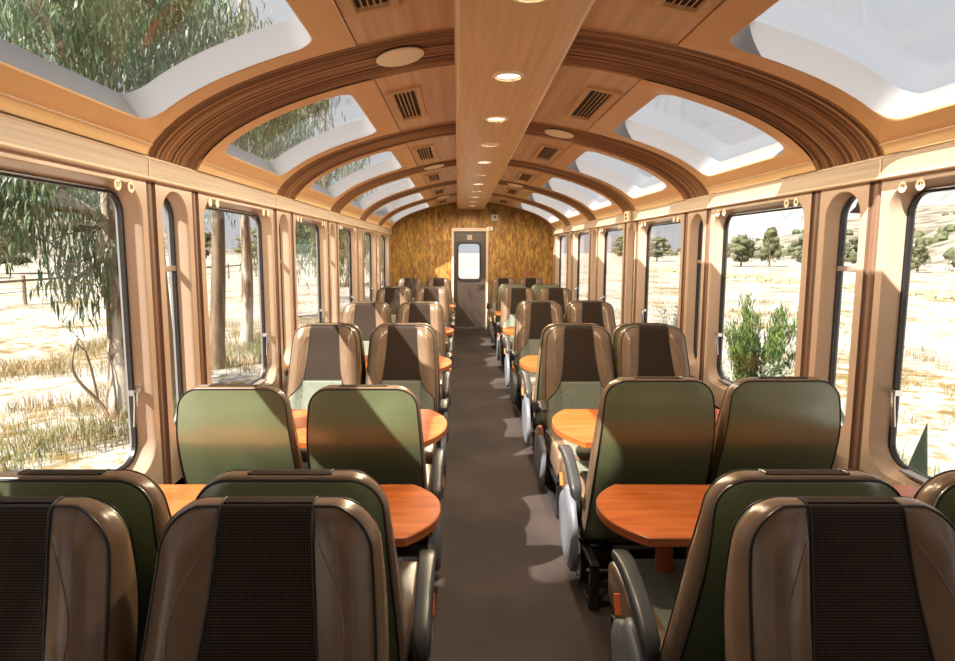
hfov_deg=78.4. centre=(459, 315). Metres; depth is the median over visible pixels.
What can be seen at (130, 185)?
badge
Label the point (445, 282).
seat
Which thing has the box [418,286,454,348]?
seat
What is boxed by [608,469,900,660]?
seat
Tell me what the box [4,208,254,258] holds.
hill
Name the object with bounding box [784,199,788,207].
badge
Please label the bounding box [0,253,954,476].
ground
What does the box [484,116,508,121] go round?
recessed light
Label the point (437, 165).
ceiling speaker
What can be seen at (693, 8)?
ceiling vent
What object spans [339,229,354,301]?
window
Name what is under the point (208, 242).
tree
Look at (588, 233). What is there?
window
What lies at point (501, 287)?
seat
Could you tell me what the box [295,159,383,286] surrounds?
eucalyptus tree
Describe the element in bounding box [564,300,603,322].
seat
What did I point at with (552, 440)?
armrest
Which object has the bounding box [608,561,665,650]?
armrest
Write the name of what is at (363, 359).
seat
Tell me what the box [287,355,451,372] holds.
folding table
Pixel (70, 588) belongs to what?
seat
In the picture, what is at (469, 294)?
door
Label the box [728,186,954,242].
hill
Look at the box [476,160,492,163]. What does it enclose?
recessed light
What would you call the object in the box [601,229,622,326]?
window
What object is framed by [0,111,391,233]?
trim
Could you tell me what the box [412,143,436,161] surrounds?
ceiling vent
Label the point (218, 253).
eucalyptus tree
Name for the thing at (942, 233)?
scrub
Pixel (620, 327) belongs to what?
seat
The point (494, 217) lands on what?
notice
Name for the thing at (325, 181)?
eucalyptus tree
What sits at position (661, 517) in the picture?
folding table
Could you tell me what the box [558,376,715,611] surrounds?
seat
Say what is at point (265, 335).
window
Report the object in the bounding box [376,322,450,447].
seat
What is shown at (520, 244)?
wall
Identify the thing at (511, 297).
seat
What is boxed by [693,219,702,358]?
window
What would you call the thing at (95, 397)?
shrub
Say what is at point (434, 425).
folding table
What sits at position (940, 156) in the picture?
trim
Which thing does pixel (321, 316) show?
window
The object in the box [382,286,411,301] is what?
seat
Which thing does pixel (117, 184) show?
badge
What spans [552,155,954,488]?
wall
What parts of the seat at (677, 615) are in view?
leg frame, armrest, cushion panel, panel, head panel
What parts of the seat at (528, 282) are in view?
head panel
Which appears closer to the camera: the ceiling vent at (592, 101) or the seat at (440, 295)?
the ceiling vent at (592, 101)
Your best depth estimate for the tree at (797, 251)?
87.86 m
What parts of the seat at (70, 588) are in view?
head panel, backrest, panel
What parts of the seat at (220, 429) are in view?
head panel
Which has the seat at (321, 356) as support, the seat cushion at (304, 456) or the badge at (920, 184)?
the seat cushion at (304, 456)
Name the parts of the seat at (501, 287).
armrest, leg frame, backrest, panel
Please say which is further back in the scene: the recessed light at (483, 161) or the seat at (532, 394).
the recessed light at (483, 161)
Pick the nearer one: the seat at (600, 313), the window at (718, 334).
the window at (718, 334)
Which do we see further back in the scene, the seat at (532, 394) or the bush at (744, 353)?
the bush at (744, 353)
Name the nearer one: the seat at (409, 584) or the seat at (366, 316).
the seat at (409, 584)
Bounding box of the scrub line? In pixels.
[649,267,954,299]
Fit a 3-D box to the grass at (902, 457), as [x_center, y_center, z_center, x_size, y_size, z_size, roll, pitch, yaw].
[4.044,1.748,6.410,3.812,0.487,8.779,0,6,0]
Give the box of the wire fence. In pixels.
[0,260,309,304]
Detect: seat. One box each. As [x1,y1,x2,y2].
[0,469,171,660]
[0,496,139,660]
[141,496,388,660]
[176,384,307,484]
[195,468,435,660]
[286,324,360,462]
[304,322,366,384]
[306,384,444,570]
[341,302,389,354]
[351,301,391,322]
[366,325,447,477]
[375,287,409,322]
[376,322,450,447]
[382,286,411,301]
[396,302,451,415]
[397,278,422,300]
[402,301,452,387]
[414,287,453,360]
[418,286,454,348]
[426,278,455,331]
[486,278,515,334]
[490,284,526,349]
[496,287,535,372]
[504,300,556,387]
[509,301,563,420]
[518,278,542,287]
[521,323,598,454]
[531,284,559,299]
[533,325,614,518]
[538,287,572,315]
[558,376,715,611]
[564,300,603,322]
[567,301,615,339]
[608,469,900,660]
[611,323,670,378]
[616,325,690,377]
[673,376,840,556]
[723,495,954,660]
[913,469,954,525]
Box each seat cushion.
[301,454,307,462]
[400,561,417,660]
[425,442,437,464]
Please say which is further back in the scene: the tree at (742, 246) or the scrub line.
the tree at (742, 246)
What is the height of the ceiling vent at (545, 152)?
0.054 m
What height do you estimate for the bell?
0.165 m
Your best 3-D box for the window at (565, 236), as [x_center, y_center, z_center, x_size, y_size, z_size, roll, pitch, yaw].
[1.899,-0.862,10.715,0.067,1.182,1.086,0,6,0]
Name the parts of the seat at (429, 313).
head panel, backrest, armrest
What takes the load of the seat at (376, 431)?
on the floor
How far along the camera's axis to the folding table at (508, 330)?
6.78 m
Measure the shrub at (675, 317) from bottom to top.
1.434 m
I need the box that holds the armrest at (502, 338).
[501,337,512,351]
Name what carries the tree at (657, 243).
on the ground at (24, 329)
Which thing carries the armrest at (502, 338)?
on the seat at (511, 297)
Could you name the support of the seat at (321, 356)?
on the floor
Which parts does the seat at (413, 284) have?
head panel, backrest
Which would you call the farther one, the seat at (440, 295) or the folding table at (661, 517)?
the seat at (440, 295)
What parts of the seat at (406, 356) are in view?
head panel, backrest, panel, armrest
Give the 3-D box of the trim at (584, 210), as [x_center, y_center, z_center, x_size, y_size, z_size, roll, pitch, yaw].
[0.236,-1.559,7.893,3.144,0.533,0.477,0,6,0]
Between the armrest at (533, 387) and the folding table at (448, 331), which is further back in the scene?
the folding table at (448, 331)
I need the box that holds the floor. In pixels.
[396,329,675,660]
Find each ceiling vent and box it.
[341,0,399,17]
[385,85,426,122]
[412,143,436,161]
[425,171,442,182]
[432,188,445,195]
[437,198,447,204]
[497,198,509,203]
[504,188,520,195]
[515,171,536,182]
[532,143,564,161]
[564,85,621,122]
[650,0,718,17]
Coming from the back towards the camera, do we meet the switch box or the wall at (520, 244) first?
the wall at (520, 244)
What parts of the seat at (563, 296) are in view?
head panel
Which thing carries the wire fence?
on the ground at (24, 329)
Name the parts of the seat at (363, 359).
panel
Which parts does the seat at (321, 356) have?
cushion panel, panel, head panel, backrest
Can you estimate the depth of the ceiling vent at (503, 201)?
10.47 m
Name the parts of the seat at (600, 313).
head panel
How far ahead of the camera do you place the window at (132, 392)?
2.53 m
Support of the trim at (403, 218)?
attached to the wall at (520, 244)
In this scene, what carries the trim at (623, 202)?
attached to the wall at (863, 440)
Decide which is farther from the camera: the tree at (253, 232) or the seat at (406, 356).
the tree at (253, 232)
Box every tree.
[0,0,261,419]
[0,2,175,394]
[0,219,40,273]
[117,0,303,369]
[123,0,349,350]
[165,102,346,291]
[165,226,211,259]
[233,228,257,263]
[252,102,383,282]
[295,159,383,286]
[296,226,315,263]
[609,235,622,257]
[650,237,670,260]
[727,234,760,266]
[757,226,784,266]
[786,236,802,262]
[844,237,858,264]
[911,237,931,272]
[945,249,954,271]
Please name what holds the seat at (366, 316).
on the floor
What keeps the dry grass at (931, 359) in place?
on the ground at (24, 329)
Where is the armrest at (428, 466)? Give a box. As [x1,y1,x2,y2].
[426,464,431,491]
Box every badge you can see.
[114,178,120,189]
[127,181,133,192]
[208,198,211,206]
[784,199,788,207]
[793,198,798,206]
[898,181,906,192]
[916,178,925,189]
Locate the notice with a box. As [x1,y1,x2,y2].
[491,215,497,219]
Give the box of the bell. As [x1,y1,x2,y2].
[850,201,859,212]
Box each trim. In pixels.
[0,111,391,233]
[147,29,883,169]
[277,122,708,199]
[330,159,635,212]
[360,180,595,220]
[378,193,570,225]
[391,202,553,229]
[452,228,487,328]
[552,140,954,233]
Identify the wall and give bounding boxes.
[0,148,390,484]
[391,204,552,328]
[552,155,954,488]
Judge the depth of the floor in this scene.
3.12 m
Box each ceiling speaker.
[376,47,423,66]
[424,164,443,169]
[507,183,522,186]
[545,129,573,137]
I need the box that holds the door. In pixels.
[454,231,485,328]
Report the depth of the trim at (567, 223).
9.64 m
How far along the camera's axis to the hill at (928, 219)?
190.33 m
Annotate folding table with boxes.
[159,485,440,546]
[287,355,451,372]
[292,409,446,549]
[445,327,453,335]
[493,311,500,315]
[503,326,513,335]
[520,355,537,372]
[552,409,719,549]
[596,485,917,573]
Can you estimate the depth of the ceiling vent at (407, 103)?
3.45 m
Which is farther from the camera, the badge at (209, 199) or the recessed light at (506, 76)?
the badge at (209, 199)
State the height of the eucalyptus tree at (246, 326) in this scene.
10.114 m
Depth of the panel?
2.57 m
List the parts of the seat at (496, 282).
panel, backrest, head panel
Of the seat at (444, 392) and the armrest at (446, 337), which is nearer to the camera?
the seat at (444, 392)
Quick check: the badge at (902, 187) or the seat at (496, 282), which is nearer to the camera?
the badge at (902, 187)
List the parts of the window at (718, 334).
sill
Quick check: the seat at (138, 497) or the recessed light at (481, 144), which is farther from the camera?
the recessed light at (481, 144)
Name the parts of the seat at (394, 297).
head panel, backrest, panel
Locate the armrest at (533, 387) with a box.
[530,386,534,417]
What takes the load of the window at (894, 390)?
in the wall at (863, 440)
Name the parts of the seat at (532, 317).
armrest, leg frame, panel, cushion panel, backrest, head panel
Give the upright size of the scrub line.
0.618 m
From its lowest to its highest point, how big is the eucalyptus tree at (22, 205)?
8.412 m
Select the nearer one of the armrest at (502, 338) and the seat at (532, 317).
the seat at (532, 317)
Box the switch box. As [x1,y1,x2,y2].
[624,211,631,221]
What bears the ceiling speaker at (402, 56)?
attached to the ceiling
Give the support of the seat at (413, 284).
on the floor
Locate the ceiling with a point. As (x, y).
(33, 87)
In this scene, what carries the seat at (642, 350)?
on the floor
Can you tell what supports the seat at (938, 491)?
on the floor
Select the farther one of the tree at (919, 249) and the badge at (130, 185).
the tree at (919, 249)
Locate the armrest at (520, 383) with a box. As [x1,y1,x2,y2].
[517,370,534,396]
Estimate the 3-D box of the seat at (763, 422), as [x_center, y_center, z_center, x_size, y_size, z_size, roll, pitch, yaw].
[1.339,0.739,2.856,0.526,1.066,0.826,0,6,0]
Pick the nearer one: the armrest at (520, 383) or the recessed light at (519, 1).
the recessed light at (519, 1)
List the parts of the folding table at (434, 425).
foot plate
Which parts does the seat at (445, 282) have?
head panel, backrest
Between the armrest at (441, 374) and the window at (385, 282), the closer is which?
the armrest at (441, 374)
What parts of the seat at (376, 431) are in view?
head panel, panel, leg frame, armrest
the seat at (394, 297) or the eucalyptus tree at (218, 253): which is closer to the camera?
the seat at (394, 297)
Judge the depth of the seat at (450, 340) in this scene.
6.18 m
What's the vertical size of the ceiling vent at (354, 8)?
0.054 m
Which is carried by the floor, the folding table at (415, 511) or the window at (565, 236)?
the folding table at (415, 511)
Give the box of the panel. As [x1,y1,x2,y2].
[454,0,595,208]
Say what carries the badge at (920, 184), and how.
attached to the wall at (863, 440)
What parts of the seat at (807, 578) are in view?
panel, head panel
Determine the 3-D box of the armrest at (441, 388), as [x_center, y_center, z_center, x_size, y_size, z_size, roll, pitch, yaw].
[-0.403,0.711,4.839,0.511,0.167,0.530,0,6,0]
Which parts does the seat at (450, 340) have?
backrest, armrest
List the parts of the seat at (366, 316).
head panel, backrest, panel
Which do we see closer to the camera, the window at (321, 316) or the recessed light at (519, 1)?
the recessed light at (519, 1)
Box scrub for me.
[663,211,954,258]
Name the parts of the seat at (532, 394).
armrest, leg frame, panel, backrest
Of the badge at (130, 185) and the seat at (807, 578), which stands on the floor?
the seat at (807, 578)
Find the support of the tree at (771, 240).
on the ground at (24, 329)
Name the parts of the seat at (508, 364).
armrest, panel, backrest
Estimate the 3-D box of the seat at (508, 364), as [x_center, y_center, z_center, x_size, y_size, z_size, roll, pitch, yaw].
[0.788,0.323,6.540,0.593,1.066,0.834,0,6,0]
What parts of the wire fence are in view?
post, rail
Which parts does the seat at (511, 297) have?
armrest, leg frame, panel, head panel, backrest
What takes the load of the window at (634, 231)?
in the wall at (863, 440)
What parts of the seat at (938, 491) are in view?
backrest, panel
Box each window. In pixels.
[0,171,140,469]
[164,197,182,425]
[205,207,268,384]
[279,224,283,354]
[296,222,323,322]
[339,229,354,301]
[364,234,373,300]
[382,237,386,285]
[557,236,566,286]
[575,233,588,300]
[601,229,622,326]
[631,231,634,322]
[641,222,679,322]
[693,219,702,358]
[714,206,801,385]
[828,196,856,427]
[885,186,954,482]
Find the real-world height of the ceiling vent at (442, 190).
0.054 m
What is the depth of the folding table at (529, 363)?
4.85 m
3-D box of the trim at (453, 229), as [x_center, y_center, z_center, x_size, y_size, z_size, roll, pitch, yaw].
[0.197,-0.743,11.711,0.728,2.021,0.101,0,6,0]
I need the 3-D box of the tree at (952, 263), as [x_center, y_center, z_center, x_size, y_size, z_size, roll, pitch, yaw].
[42.768,-5.351,49.061,3.561,5.538,3.163,-4,8,-33]
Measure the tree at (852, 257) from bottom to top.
4.891 m
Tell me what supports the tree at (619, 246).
on the ground at (24, 329)
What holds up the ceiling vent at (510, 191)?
in the ceiling
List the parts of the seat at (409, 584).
head panel, cushion panel, armrest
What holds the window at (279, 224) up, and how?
in the wall at (157, 457)
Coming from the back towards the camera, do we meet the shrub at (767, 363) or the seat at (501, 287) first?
the seat at (501, 287)
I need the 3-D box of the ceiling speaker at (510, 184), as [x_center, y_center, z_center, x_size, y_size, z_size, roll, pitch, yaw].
[0.742,-1.754,7.854,0.215,0.051,0.219,1,6,5]
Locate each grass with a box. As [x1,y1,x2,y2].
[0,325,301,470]
[607,298,954,430]
[896,438,941,476]
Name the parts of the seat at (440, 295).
head panel, backrest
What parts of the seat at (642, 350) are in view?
head panel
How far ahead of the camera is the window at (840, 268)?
2.96 m
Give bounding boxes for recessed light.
[474,173,487,175]
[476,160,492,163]
[479,143,498,146]
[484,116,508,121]
[492,71,524,81]
[513,0,545,3]
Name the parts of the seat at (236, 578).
head panel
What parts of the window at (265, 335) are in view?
sill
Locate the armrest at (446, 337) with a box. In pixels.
[446,337,448,351]
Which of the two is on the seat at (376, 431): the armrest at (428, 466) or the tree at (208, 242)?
the armrest at (428, 466)
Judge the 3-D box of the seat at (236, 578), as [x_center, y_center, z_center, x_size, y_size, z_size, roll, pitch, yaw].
[-0.370,0.956,0.930,0.593,1.066,0.834,0,6,0]
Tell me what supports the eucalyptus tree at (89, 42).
on the ground at (24, 329)
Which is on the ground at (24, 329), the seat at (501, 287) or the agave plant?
the agave plant
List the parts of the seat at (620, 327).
backrest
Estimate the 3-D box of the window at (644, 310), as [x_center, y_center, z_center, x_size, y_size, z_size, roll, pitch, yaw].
[1.899,-0.273,5.497,0.067,1.182,1.086,0,6,0]
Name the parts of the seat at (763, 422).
backrest, panel, head panel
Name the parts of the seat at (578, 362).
armrest, leg frame, panel, cushion panel, backrest, head panel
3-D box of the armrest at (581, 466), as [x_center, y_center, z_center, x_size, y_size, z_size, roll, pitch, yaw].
[0.821,0.916,3.025,0.511,0.167,0.530,0,6,0]
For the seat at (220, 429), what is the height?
1.029 m
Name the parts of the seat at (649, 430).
armrest, cushion panel, leg frame, backrest, panel, head panel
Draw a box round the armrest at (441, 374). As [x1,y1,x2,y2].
[440,373,442,386]
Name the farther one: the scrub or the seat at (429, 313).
the scrub
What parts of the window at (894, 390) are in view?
sill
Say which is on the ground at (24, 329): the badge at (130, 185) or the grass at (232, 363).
the grass at (232, 363)
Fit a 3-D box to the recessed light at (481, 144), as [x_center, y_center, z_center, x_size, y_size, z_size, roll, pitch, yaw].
[0.219,-1.284,4.384,0.148,0.013,0.148,0,6,0]
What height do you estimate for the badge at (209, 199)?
0.047 m
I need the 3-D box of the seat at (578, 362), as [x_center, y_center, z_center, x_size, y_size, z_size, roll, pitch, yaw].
[0.788,0.636,3.768,0.593,1.066,0.834,0,6,0]
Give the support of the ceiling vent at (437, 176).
in the ceiling
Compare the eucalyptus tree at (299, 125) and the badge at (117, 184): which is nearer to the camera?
the badge at (117, 184)
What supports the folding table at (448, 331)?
on the floor
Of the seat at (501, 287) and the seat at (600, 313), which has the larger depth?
the seat at (501, 287)
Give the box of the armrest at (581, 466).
[561,463,585,526]
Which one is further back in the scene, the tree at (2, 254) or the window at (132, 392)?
the tree at (2, 254)
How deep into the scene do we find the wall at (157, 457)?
2.96 m
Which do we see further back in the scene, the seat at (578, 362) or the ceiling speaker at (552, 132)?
the ceiling speaker at (552, 132)
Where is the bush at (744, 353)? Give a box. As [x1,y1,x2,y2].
[722,292,797,381]
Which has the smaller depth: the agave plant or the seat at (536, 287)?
the agave plant
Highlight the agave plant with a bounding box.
[841,409,927,474]
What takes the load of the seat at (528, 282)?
on the floor
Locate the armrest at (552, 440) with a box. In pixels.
[545,429,589,476]
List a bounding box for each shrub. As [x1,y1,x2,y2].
[46,320,111,423]
[656,300,677,326]
[758,359,794,375]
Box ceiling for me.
[0,0,954,228]
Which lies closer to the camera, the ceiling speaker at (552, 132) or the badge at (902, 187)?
the badge at (902, 187)
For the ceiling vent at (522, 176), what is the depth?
6.97 m
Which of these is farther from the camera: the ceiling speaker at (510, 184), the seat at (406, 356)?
the ceiling speaker at (510, 184)
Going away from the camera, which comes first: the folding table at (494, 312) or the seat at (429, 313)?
the seat at (429, 313)
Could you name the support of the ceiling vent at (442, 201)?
in the ceiling
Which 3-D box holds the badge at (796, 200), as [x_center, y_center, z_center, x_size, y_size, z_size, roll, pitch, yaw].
[1.840,-0.624,3.204,0.004,0.047,0.047,0,6,0]
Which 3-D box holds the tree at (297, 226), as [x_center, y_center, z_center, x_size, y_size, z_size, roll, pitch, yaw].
[-28.703,-13.664,111.147,9.152,8.138,8.973,0,6,0]
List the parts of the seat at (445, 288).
backrest, armrest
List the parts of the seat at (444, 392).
backrest, armrest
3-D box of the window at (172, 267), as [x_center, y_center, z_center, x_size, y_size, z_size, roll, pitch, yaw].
[-1.449,-0.006,2.877,0.025,1.161,0.231,0,6,0]
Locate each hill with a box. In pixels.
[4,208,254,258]
[663,204,954,263]
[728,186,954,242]
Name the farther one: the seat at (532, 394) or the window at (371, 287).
the window at (371, 287)
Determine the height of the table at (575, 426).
0.659 m
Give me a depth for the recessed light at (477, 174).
6.09 m
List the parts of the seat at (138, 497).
head panel, backrest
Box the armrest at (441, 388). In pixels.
[440,386,442,414]

